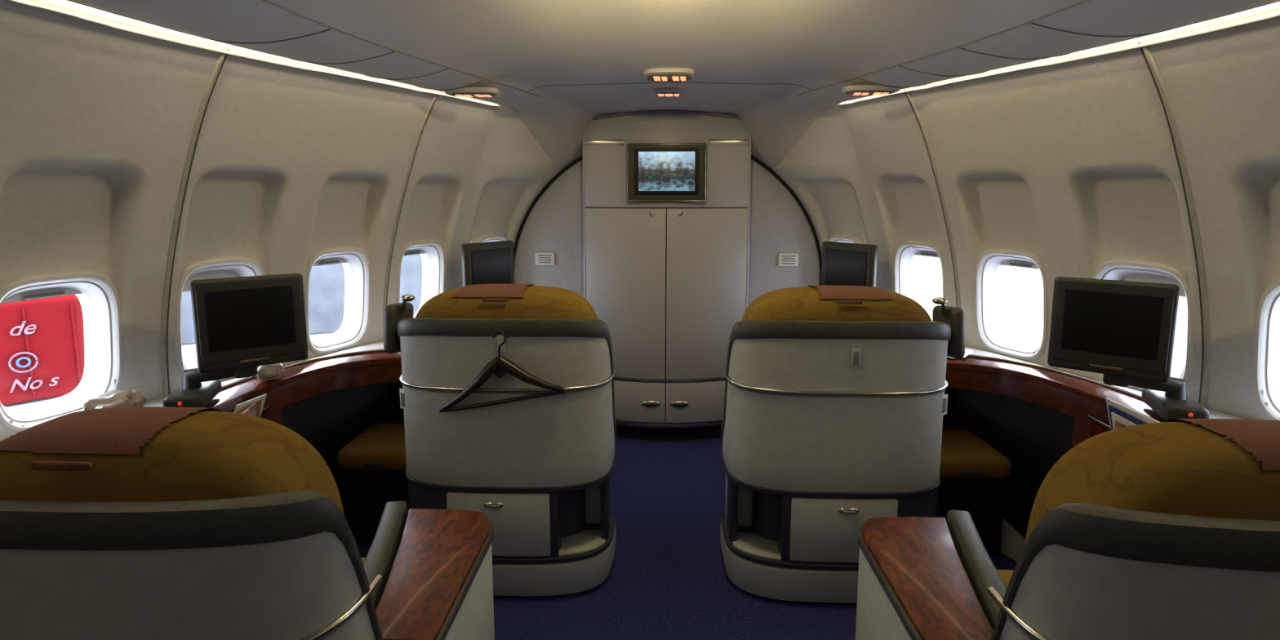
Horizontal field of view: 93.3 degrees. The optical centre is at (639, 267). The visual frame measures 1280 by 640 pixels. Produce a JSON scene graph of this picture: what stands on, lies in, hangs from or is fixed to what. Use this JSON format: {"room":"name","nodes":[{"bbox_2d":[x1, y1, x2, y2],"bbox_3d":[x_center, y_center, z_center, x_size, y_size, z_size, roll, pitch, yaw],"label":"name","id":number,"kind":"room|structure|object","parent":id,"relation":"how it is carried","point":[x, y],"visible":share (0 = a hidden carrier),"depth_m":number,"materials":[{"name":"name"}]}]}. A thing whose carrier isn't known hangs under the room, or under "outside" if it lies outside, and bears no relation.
{"room":"aircraft cabin","nodes":[
{"label":"aircraft cabin","id":0,"kind":"room"},
{"bbox_2d":[0,0,560,515],"bbox_3d":[-1.628,0.378,1.336,0.847,2.125,5.800,2,7,14],"label":"wall","id":1,"kind":"structure","parent":0,"point":[97,122],"depth_m":2.20,"materials":[{"name":"plastic"}]},
{"bbox_2d":[0,271,123,431],"bbox_3d":[-1.921,0.263,1.963,0.176,0.498,0.359,3,7,21],"label":"window","id":2,"kind":"structure","parent":1,"relation":"in","point":[99,299],"depth_m":2.06,"materials":[{"name":"plastic"}]},
{"bbox_2d":[1,288,81,303],"bbox_3d":[-1.928,0.082,1.948,0.010,0.033,0.266,3,8,21],"label":"shade","id":3,"kind":"object","parent":2,"relation":"attached to","point":[18,297],"visible":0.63,"depth_m":1.94,"materials":[{"name":"plastic"}]},
{"bbox_2d":[160,48,227,396],"bbox_3d":[-1.594,0.275,2.210,0.347,2.082,0.018,0,7,2],"label":"trim","id":4,"kind":"structure","parent":1,"relation":"attached to","point":[171,245],"depth_m":2.15,"materials":[{"name":"beige plastic"}]},
{"bbox_2d":[165,48,229,394],"bbox_3d":[-1.588,0.274,2.222,0.334,2.077,0.006,0,7,2],"label":"groove","id":5,"kind":"object","parent":1,"relation":"attached to","point":[225,56],"visible":0.67,"depth_m":2.17,"materials":[{"name":"grey plastic"}]},
{"bbox_2d":[174,256,265,381],"bbox_3d":[-1.708,0.206,2.428,0.175,0.498,0.360,3,8,26],"label":"window","id":6,"kind":"structure","parent":1,"relation":"in","point":[242,266],"depth_m":2.33,"materials":[{"name":"plastic"}]},
{"bbox_2d":[182,270,239,291],"bbox_3d":[-1.716,0.045,2.417,0.013,0.073,0.266,3,8,26],"label":"shade","id":7,"kind":"object","parent":6,"relation":"attached to","point":[221,273],"visible":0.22,"depth_m":2.41,"materials":[{"name":"plastic"}]},
{"bbox_2d":[304,246,370,354],"bbox_3d":[-1.478,0.150,2.881,0.174,0.498,0.360,4,8,27],"label":"window","id":8,"kind":"structure","parent":1,"relation":"in","point":[355,322],"depth_m":2.97,"materials":[{"name":"plastic"}]},
{"bbox_2d":[312,257,346,266],"bbox_3d":[-1.484,-0.031,2.868,0.010,0.033,0.266,3,8,26],"label":"shade","id":9,"kind":"object","parent":8,"relation":"attached to","point":[341,260],"visible":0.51,"depth_m":2.87,"materials":[{"name":"plastic"}]},
{"bbox_2d":[382,91,438,325],"bbox_3d":[-1.156,0.167,3.089,0.339,2.082,0.018,0,7,2],"label":"trim","id":10,"kind":"structure","parent":1,"relation":"attached to","point":[434,95],"depth_m":3.02,"materials":[{"name":"grey plastic"}]},
{"bbox_2d":[386,92,439,306],"bbox_3d":[-1.149,0.166,3.100,0.327,2.077,0.006,0,7,2],"label":"groove","id":11,"kind":"object","parent":1,"relation":"attached to","point":[438,92],"visible":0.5,"depth_m":3.04,"materials":[{"name":"grey plastic"}]},
{"bbox_2d":[395,239,445,317],"bbox_3d":[-1.251,0.095,3.333,0.175,0.498,0.360,3,8,25],"label":"window","id":12,"kind":"structure","parent":1,"relation":"in","point":[433,262],"depth_m":3.43,"materials":[{"name":"plastic"}]},
{"bbox_2d":[403,249,425,256],"bbox_3d":[-1.258,-0.086,3.320,0.010,0.033,0.266,3,8,25],"label":"shade","id":13,"kind":"object","parent":12,"relation":"attached to","point":[411,251],"visible":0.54,"depth_m":3.34,"materials":[{"name":"plastic"}]},
{"bbox_2d":[471,234,507,243],"bbox_3d":[-0.984,0.038,3.792,0.175,0.498,0.360,3,8,24],"label":"window","id":14,"kind":"structure","parent":1,"relation":"in","point":[484,238],"depth_m":3.71,"materials":[{"name":"plastic"}]},
{"bbox_2d":[181,253,422,345],"bbox_3d":[-16.193,-1.301,24.545,16.000,7.000,8.000,-3,8,-23],"label":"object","id":15,"kind":"object","parent":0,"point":[326,282],"visible":0.02,"depth_m":22.46,"materials":[{"name":"glass"}]},
{"bbox_2d":[514,155,819,306],"bbox_3d":[0.169,0.113,3.998,2.090,1.982,0.001,0,7,2],"label":"wall","id":16,"kind":"structure","parent":0,"point":[778,224],"depth_m":3.96,"materials":[{"name":"plastic"}]},
{"bbox_2d":[534,252,554,265],"bbox_3d":[-0.631,-0.057,3.994,0.130,0.085,0.008,0,7,2],"label":"placard","id":17,"kind":"object","parent":16,"relation":"attached to","point":[540,259],"visible":1,"depth_m":3.99,"materials":[{"name":"white plastic"}]},
{"bbox_2d":[513,155,822,284],"bbox_3d":[0.169,0.125,3.992,2.054,1.993,0.020,0,7,2],"label":"trim","id":18,"kind":"structure","parent":16,"relation":"attached to","point":[579,159],"depth_m":3.92,"materials":[{"name":"black rubber"}]},
{"bbox_2d":[777,253,798,266],"bbox_3d":[0.969,-0.051,3.944,0.130,0.085,0.008,0,7,2],"label":"placard","id":19,"kind":"object","parent":16,"relation":"attached to","point":[784,259],"visible":1,"depth_m":3.94,"materials":[{"name":"white plastic"}]},
{"bbox_2d":[59,0,1279,171],"bbox_3d":[0.082,-0.581,1.121,3.904,0.616,5.570,0,7,2],"label":"ceiling","id":20,"kind":"structure","parent":0,"point":[524,45],"depth_m":2.30,"materials":[{"name":"plastic"}]},
{"bbox_2d":[66,0,359,74],"bbox_3d":[-1.426,-0.595,0.880,0.299,0.004,4.823,1,7,12],"label":"panel seam","id":21,"kind":"object","parent":20,"relation":"attached to","point":[66,0],"visible":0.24,"depth_m":1.73,"materials":[{"name":"white plastic"}]},
{"bbox_2d":[4,0,499,107],"bbox_3d":[-1.532,-0.613,0.960,0.378,0.027,5.089,2,7,13],"label":"recessed light","id":22,"kind":"object","parent":20,"relation":"in","point":[18,2],"visible":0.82,"depth_m":1.94,"materials":[{"name":"white plastic"}]},
{"bbox_2d":[199,28,330,44],"bbox_3d":[-1.181,-0.714,1.865,0.465,0.044,0.004,0,7,2],"label":"panel seam","id":23,"kind":"object","parent":20,"relation":"attached to","point":[330,28],"visible":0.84,"depth_m":1.86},
{"bbox_2d":[287,51,394,64],"bbox_3d":[-1.092,-0.750,2.160,0.436,0.044,0.004,0,7,2],"label":"panel seam","id":24,"kind":"object","parent":20,"relation":"attached to","point":[393,51],"visible":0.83,"depth_m":2.16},
{"bbox_2d":[262,0,541,97],"bbox_3d":[-0.996,-0.613,0.852,0.216,0.007,4.788,1,7,9],"label":"panel seam","id":25,"kind":"object","parent":20,"relation":"attached to","point":[262,0],"visible":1,"depth_m":2.06,"materials":[{"name":"grey plastic"}]},
{"bbox_2d":[364,68,448,79],"bbox_3d":[-0.975,-0.786,2.455,0.397,0.044,0.004,0,7,2],"label":"panel seam","id":26,"kind":"object","parent":20,"relation":"attached to","point":[446,68],"visible":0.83,"depth_m":2.45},
{"bbox_2d":[414,80,484,89],"bbox_3d":[-0.873,-0.817,2.700,0.363,0.045,0.004,0,7,2],"label":"panel seam","id":27,"kind":"object","parent":20,"relation":"attached to","point":[482,80],"visible":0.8,"depth_m":2.70,"materials":[{"name":"grey plastic"}]},
{"bbox_2d":[444,86,499,97],"bbox_3d":[-0.766,-0.802,2.768,0.242,0.032,0.124,0,7,2],"label":"sign","id":28,"kind":"object","parent":20,"relation":"attached to","point":[473,91],"visible":0.97,"depth_m":2.72,"materials":[{"name":"plastic"}]},
{"bbox_2d":[449,93,495,97],"bbox_3d":[-0.766,-0.793,2.769,0.207,0.006,0.090,0,7,2],"label":"light","id":29,"kind":"object","parent":28,"relation":"on","point":[460,95],"depth_m":2.75,"materials":[{"name":"orange plastic"}]},
{"bbox_2d":[528,82,662,91],"bbox_3d":[-0.211,-0.904,3.021,0.706,0.045,0.004,0,7,2],"label":"panel seam","id":30,"kind":"object","parent":20,"relation":"attached to","point":[642,82],"visible":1,"depth_m":3.02,"materials":[{"name":"grey plastic"}]},
{"bbox_2d":[655,87,679,96],"bbox_3d":[0.149,-0.936,3.227,0.132,0.032,0.124,0,5,2],"label":"sign","id":31,"kind":"object","parent":20,"relation":"attached to","point":[668,91],"visible":0.99,"depth_m":3.18,"materials":[{"name":"plastic"}]},
{"bbox_2d":[657,92,678,96],"bbox_3d":[0.149,-0.927,3.228,0.113,0.006,0.090,0,5,2],"label":"light","id":32,"kind":"object","parent":31,"relation":"on","point":[660,94],"depth_m":3.21,"materials":[{"name":"orange plastic"}]},
{"bbox_2d":[643,67,694,81],"bbox_3d":[0.138,-0.911,2.857,0.242,0.048,0.126,0,7,3],"label":"sign","id":33,"kind":"object","parent":20,"relation":"attached to","point":[655,74],"visible":1,"depth_m":2.82,"materials":[{"name":"plastic"}]},
{"bbox_2d":[647,73,691,81],"bbox_3d":[0.138,-0.898,2.856,0.207,0.006,0.090,0,-5,2],"label":"light","id":34,"kind":"object","parent":33,"relation":"on","point":[651,77],"depth_m":2.84,"materials":[{"name":"orange plastic"}]},
{"bbox_2d":[679,82,811,90],"bbox_3d":[0.495,-0.901,2.999,0.706,0.045,0.004,0,7,2],"label":"panel seam","id":35,"kind":"object","parent":20,"relation":"attached to","point":[679,82],"visible":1,"depth_m":3.00,"materials":[{"name":"grey plastic"}]},
{"bbox_2d":[841,84,899,95],"bbox_3d":[1.033,-0.795,2.712,0.242,0.032,0.124,0,7,2],"label":"sign","id":36,"kind":"object","parent":20,"relation":"attached to","point":[855,90],"visible":0.96,"depth_m":2.67,"materials":[{"name":"plastic"}]},
{"bbox_2d":[845,90,894,94],"bbox_3d":[1.033,-0.786,2.713,0.207,0.006,0.090,0,7,2],"label":"light","id":37,"kind":"object","parent":36,"relation":"on","point":[847,92],"depth_m":2.69,"materials":[{"name":"orange plastic"}]},
{"bbox_2d":[857,77,929,87],"bbox_3d":[1.135,-0.809,2.637,0.363,0.045,0.004,0,7,2],"label":"panel seam","id":38,"kind":"object","parent":20,"relation":"attached to","point":[858,77],"visible":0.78,"depth_m":2.64,"materials":[{"name":"grey plastic"}]},
{"bbox_2d":[796,0,1088,95],"bbox_3d":[1.142,-0.604,0.785,0.216,0.007,4.788,-1,7,-5],"label":"panel seam","id":39,"kind":"object","parent":20,"relation":"attached to","point":[1085,0],"visible":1,"depth_m":2.05,"materials":[{"name":"grey plastic"}]},
{"bbox_2d":[898,65,987,76],"bbox_3d":[1.222,-0.778,2.386,0.397,0.044,0.004,0,7,2],"label":"panel seam","id":40,"kind":"object","parent":20,"relation":"attached to","point":[899,65],"visible":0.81,"depth_m":2.39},
{"bbox_2d":[959,47,1073,59],"bbox_3d":[1.320,-0.741,2.085,0.436,0.044,0.004,0,7,2],"label":"panel seam","id":41,"kind":"object","parent":20,"relation":"attached to","point":[959,47],"visible":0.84,"depth_m":2.09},
{"bbox_2d":[839,2,1279,106],"bbox_3d":[1.683,-0.601,0.860,0.378,0.027,5.089,-1,7,-10],"label":"recessed light","id":42,"kind":"object","parent":20,"relation":"in","point":[1277,14],"visible":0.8,"depth_m":1.99,"materials":[{"name":"white plastic"}]},
{"bbox_2d":[1031,22,1174,37],"bbox_3d":[1.391,-0.704,1.785,0.465,0.044,0.004,0,7,2],"label":"panel seam","id":43,"kind":"object","parent":20,"relation":"attached to","point":[1031,23],"visible":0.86,"depth_m":1.79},
{"bbox_2d":[1013,0,1279,66],"bbox_3d":[1.573,-0.583,0.786,0.299,0.004,4.823,-1,7,-8],"label":"panel seam","id":44,"kind":"object","parent":20,"relation":"attached to","point":[1277,1],"visible":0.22,"depth_m":1.70,"materials":[{"name":"white plastic"}]},
{"bbox_2d":[356,436,1017,639],"bbox_3d":[0.083,1.439,1.409,4.800,0.001,5.650,0,7,2],"label":"floor","id":45,"kind":"structure","parent":0,"point":[668,578],"depth_m":2.47,"materials":[{"name":"blue carpet"}]},
{"bbox_2d":[0,406,494,639],"bbox_3d":[-0.923,0.826,1.472,1.020,1.197,0.954,0,7,2],"label":"seat","id":46,"kind":"object","parent":45,"relation":"on","point":[128,522],"visible":1,"depth_m":1.03,"materials":[{"name":"plastic"}]},
{"bbox_2d":[0,410,343,513],"bbox_3d":[-0.955,0.674,1.237,0.710,0.790,0.382,0,7,2],"label":"backrest cushion","id":47,"kind":"object","parent":46,"relation":"on","point":[259,463],"depth_m":1.06,"materials":[{"name":"yellow fabric"}]},
{"bbox_2d":[142,339,404,506],"bbox_3d":[-1.511,0.907,2.160,0.709,0.853,3.658,2,7,13],"label":"console","id":48,"kind":"object","parent":45,"relation":"on","point":[328,400],"visible":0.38,"depth_m":2.73,"materials":[{"name":"brown wood"}]},
{"bbox_2d":[83,389,147,410],"bbox_3d":[-1.698,0.456,1.947,0.126,0.106,0.229,-1,7,-7],"label":"plastic bag","id":49,"kind":"object","parent":48,"relation":"on","point":[131,397],"visible":0.56,"depth_m":1.94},
{"bbox_2d":[162,273,307,407],"bbox_3d":[-1.436,0.254,2.163,0.423,0.446,0.233,-3,7,-20],"label":"monitor","id":50,"kind":"object","parent":48,"relation":"on","point":[242,324],"visible":0.98,"depth_m":2.13,"materials":[{"name":"plastic"}]},
{"bbox_2d":[233,393,266,417],"bbox_3d":[-1.436,0.582,2.168,0.079,0.194,0.312,0,7,2],"label":"magazine","id":51,"kind":"object","parent":48,"relation":"attached to","point":[254,406],"visible":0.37,"depth_m":2.21,"materials":[{"name":"white paper"}]},
{"bbox_2d":[256,362,284,379],"bbox_3d":[-1.495,0.409,2.462,0.092,0.074,0.122,-2,7,-15],"label":"plastic bag","id":52,"kind":"object","parent":48,"relation":"on","point":[270,371],"visible":0.7,"depth_m":2.41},
{"bbox_2d":[461,240,514,287],"bbox_3d":[-0.917,0.079,3.500,0.238,0.466,0.335,7,10,43],"label":"monitor","id":53,"kind":"object","parent":48,"relation":"on","point":[489,262],"visible":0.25,"depth_m":3.39,"materials":[{"name":"plastic"}]},
{"bbox_2d":[336,423,408,542],"bbox_3d":[-1.160,1.021,2.884,0.400,0.460,0.379,0,7,2],"label":"ottoman","id":54,"kind":"object","parent":45,"relation":"on","point":[373,464],"visible":0.62,"depth_m":2.73,"materials":[{"name":"yellow fabric"}]},
{"bbox_2d":[336,423,406,470],"bbox_3d":[-1.160,0.843,2.862,0.400,0.100,0.360,0,7,2],"label":"cushion","id":55,"kind":"object","parent":54,"relation":"on","point":[380,446],"depth_m":2.70,"materials":[{"name":"yellow fabric"}]},
{"bbox_2d":[383,284,616,595],"bbox_3d":[-0.556,0.651,2.772,0.921,1.228,0.954,0,7,2],"label":"seat","id":56,"kind":"object","parent":45,"relation":"on","point":[540,469],"visible":0.94,"depth_m":2.33,"materials":[{"name":"plastic"}]},
{"bbox_2d":[439,331,566,412],"bbox_3d":[-0.517,0.391,2.247,0.486,0.319,0.044,0,7,2],"label":"hanger","id":57,"kind":"object","parent":56,"relation":"attached to","point":[499,366],"visible":1,"depth_m":2.24,"materials":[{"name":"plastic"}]},
{"bbox_2d":[415,284,597,319],"bbox_3d":[-0.538,0.465,2.530,0.756,0.790,0.382,0,7,2],"label":"backrest cushion","id":58,"kind":"object","parent":56,"relation":"on","point":[469,301],"depth_m":2.33,"materials":[{"name":"yellow fabric"}]},
{"bbox_2d":[558,529,605,555],"bbox_3d":[-0.243,1.123,2.464,0.200,0.014,0.181,0,7,2],"label":"cubby shelf","id":59,"kind":"object","parent":56,"relation":"attached to","point":[578,542],"depth_m":2.45,"materials":[{"name":"plastic"}]},
{"bbox_2d":[582,110,751,439],"bbox_3d":[0.165,0.079,3.863,1.069,2.097,0.254,0,7,2],"label":"closet","id":60,"kind":"object","parent":45,"relation":"on","point":[668,282],"visible":0.83,"depth_m":3.80,"materials":[{"name":"plastic"}]},
{"bbox_2d":[626,142,706,202],"bbox_3d":[0.162,-0.577,3.676,0.485,0.355,0.059,0,7,2],"label":"television","id":61,"kind":"object","parent":60,"relation":"attached to","point":[657,172],"visible":1,"depth_m":3.65,"materials":[{"name":"black plastic"}]},
{"bbox_2d":[720,284,964,603],"bbox_3d":[0.813,0.656,2.729,0.921,1.228,0.954,0,7,2],"label":"seat","id":62,"kind":"object","parent":45,"relation":"on","point":[836,402],"visible":0.99,"depth_m":2.29,"materials":[{"name":"plastic"}]},
{"bbox_2d":[732,532,781,559],"bbox_3d":[0.477,1.126,2.441,0.200,0.014,0.181,0,7,2],"label":"cubby shelf","id":63,"kind":"object","parent":62,"relation":"attached to","point":[746,545],"depth_m":2.43,"materials":[{"name":"plastic"}]},
{"bbox_2d":[742,286,932,320],"bbox_3d":[0.781,0.470,2.489,0.756,0.790,0.382,0,7,2],"label":"backrest cushion","id":64,"kind":"object","parent":62,"relation":"on","point":[805,303],"depth_m":2.29,"materials":[{"name":"yellow fabric"}]},
{"bbox_2d":[936,430,1011,554],"bbox_3d":[1.419,1.031,2.804,0.400,0.460,0.379,0,7,2],"label":"ottoman","id":65,"kind":"object","parent":45,"relation":"on","point":[973,473],"visible":0.56,"depth_m":2.65,"materials":[{"name":"yellow fabric"}]},
{"bbox_2d":[939,430,1011,479],"bbox_3d":[1.419,0.852,2.781,0.400,0.100,0.360,0,7,2],"label":"cushion","id":66,"kind":"object","parent":65,"relation":"on","point":[964,455],"depth_m":2.62,"materials":[{"name":"yellow fabric"}]},
{"bbox_2d":[855,418,1279,639],"bbox_3d":[1.096,0.834,1.409,1.020,1.197,0.954,0,7,2],"label":"seat","id":67,"kind":"object","parent":45,"relation":"on","point":[1170,529],"visible":1,"depth_m":1.02,"materials":[{"name":"plastic"}]},
{"bbox_2d":[996,569,1013,588],"bbox_3d":[1.185,0.999,1.545,0.500,0.160,0.560,0,7,2],"label":"seat cushion","id":68,"kind":"object","parent":67,"relation":"on","point":[1005,575],"depth_m":1.75,"materials":[{"name":"yellow fabric"}]},
{"bbox_2d":[1024,422,1279,545],"bbox_3d":[1.115,0.682,1.173,0.710,0.790,0.382,0,7,2],"label":"backrest cushion","id":69,"kind":"object","parent":67,"relation":"on","point":[1129,475],"depth_m":1.03,"materials":[{"name":"yellow fabric"}]},
{"bbox_2d":[942,345,1243,538],"bbox_3d":[1.725,0.919,2.059,0.709,0.853,3.658,-1,7,-10],"label":"console","id":70,"kind":"object","parent":45,"relation":"on","point":[1033,415],"visible":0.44,"depth_m":2.61,"materials":[{"name":"brown wood"}]},
{"bbox_2d":[821,241,877,287],"bbox_3d":[1.225,0.088,3.433,0.235,0.466,0.335,-6,9,-38],"label":"monitor","id":71,"kind":"object","parent":70,"relation":"on","point":[843,264],"visible":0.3,"depth_m":3.33,"materials":[{"name":"plastic"}]},
{"bbox_2d":[946,348,973,358],"bbox_3d":[1.434,0.392,2.865,0.196,0.010,0.238,-7,10,-43],"label":"paper sheet","id":72,"kind":"object","parent":70,"relation":"on","point":[967,352],"visible":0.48,"depth_m":2.81,"materials":[{"name":"white paper"}]},
{"bbox_2d":[1047,276,1209,420],"bbox_3d":[1.656,0.265,2.066,0.423,0.446,0.233,3,8,23],"label":"monitor","id":73,"kind":"object","parent":70,"relation":"on","point":[1124,331],"visible":1,"depth_m":2.03,"materials":[{"name":"plastic"}]},
{"bbox_2d":[1105,397,1159,430],"bbox_3d":[1.667,0.582,2.055,0.072,0.206,0.240,0,7,2],"label":"magazine","id":74,"kind":"object","parent":70,"relation":"attached to","point":[1120,415],"visible":0.22,"depth_m":2.06,"materials":[{"name":"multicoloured paper"}]},
{"bbox_2d":[773,3,1279,561],"bbox_3d":[1.795,0.391,1.229,0.847,2.125,5.800,-1,7,-11],"label":"wall","id":75,"kind":"structure","parent":0,"point":[1073,165],"depth_m":2.33,"materials":[{"name":"plastic"}]},
{"bbox_2d":[826,235,866,244],"bbox_3d":[1.308,0.047,3.720,0.175,0.498,0.360,-3,7,-21],"label":"window","id":76,"kind":"structure","parent":75,"relation":"in","point":[851,239],"depth_m":3.65,"materials":[{"name":"plastic"}]},
{"bbox_2d":[893,240,946,306],"bbox_3d":[1.546,0.105,3.246,0.175,0.498,0.360,-3,8,-22],"label":"window","id":77,"kind":"structure","parent":75,"relation":"in","point":[905,260],"depth_m":3.35,"materials":[{"name":"plastic"}]},
{"bbox_2d":[915,251,939,257],"bbox_3d":[1.552,-0.075,3.232,0.010,0.033,0.266,-3,8,-21],"label":"shade","id":78,"kind":"object","parent":77,"relation":"attached to","point":[917,253],"visible":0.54,"depth_m":3.25,"materials":[{"name":"plastic"}]},
{"bbox_2d":[903,89,957,307],"bbox_3d":[1.429,0.176,3.020,0.327,2.077,0.006,0,7,2],"label":"groove","id":79,"kind":"object","parent":75,"relation":"attached to","point":[904,90],"visible":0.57,"depth_m":2.95,"materials":[{"name":"grey plastic"}]},
{"bbox_2d":[905,88,960,308],"bbox_3d":[1.435,0.177,3.008,0.339,2.082,0.018,0,7,2],"label":"trim","id":80,"kind":"structure","parent":75,"relation":"attached to","point":[913,106],"depth_m":2.94,"materials":[{"name":"grey plastic"}]},
{"bbox_2d":[974,248,1048,359],"bbox_3d":[1.743,0.162,2.781,0.174,0.498,0.360,-3,8,-23],"label":"window","id":81,"kind":"structure","parent":75,"relation":"in","point":[990,327],"depth_m":2.87,"materials":[{"name":"plastic"}]},
{"bbox_2d":[1000,260,1039,269],"bbox_3d":[1.750,-0.018,2.767,0.010,0.033,0.266,-3,8,-23],"label":"shade","id":82,"kind":"object","parent":81,"relation":"attached to","point":[1005,263],"visible":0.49,"depth_m":2.77,"materials":[{"name":"plastic"}]},
{"bbox_2d":[1091,259,1193,390],"bbox_3d":[1.944,0.220,2.314,0.174,0.498,0.360,-3,8,-22],"label":"window","id":83,"kind":"structure","parent":75,"relation":"in","point":[1116,269],"depth_m":2.21,"materials":[{"name":"plastic"}]},
{"bbox_2d":[1120,273,1185,297],"bbox_3d":[1.952,0.059,2.302,0.013,0.073,0.266,-3,8,-22],"label":"shade","id":84,"kind":"object","parent":83,"relation":"attached to","point":[1132,277],"visible":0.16,"depth_m":2.30,"materials":[{"name":"plastic"}]},
{"bbox_2d":[1137,42,1204,404],"bbox_3d":[1.811,0.287,2.116,0.334,2.077,0.006,0,7,2],"label":"groove","id":85,"kind":"object","parent":75,"relation":"attached to","point":[1141,49],"visible":0.6,"depth_m":2.06,"materials":[{"name":"beige plastic"}]},
{"bbox_2d":[1140,40,1210,408],"bbox_3d":[1.817,0.288,2.104,0.347,2.082,0.018,0,7,2],"label":"trim","id":86,"kind":"structure","parent":75,"relation":"attached to","point":[1147,52],"depth_m":2.04,"materials":[{"name":"beige plastic"}]},
{"bbox_2d":[1253,279,1279,420],"bbox_3d":[2.128,0.278,1.837,0.176,0.498,0.359,-2,7,-17],"label":"window","id":87,"kind":"structure","parent":75,"relation":"in","point":[1266,370],"depth_m":1.96,"materials":[{"name":"plastic"}]},
{"label":"outside","id":88,"kind":"structure","parent":0,"visible":0},
{"bbox_2d":[182,255,1186,374],"bbox_3d":[0.516,3.334,15.513,180.000,0.001,150.000,0,7,2],"label":"ground","id":89,"kind":"structure","parent":88,"point":[1022,287],"depth_m":28.43,"materials":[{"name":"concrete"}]},
{"bbox_2d":[0,294,84,407],"bbox_3d":[-8.202,2.331,7.376,2.284,3.975,4.950,7,10,43],"label":"truck","id":90,"kind":"object","parent":89,"relation":"on","point":[42,351],"visible":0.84,"depth_m":6.97,"materials":[{"name":"red paint"}]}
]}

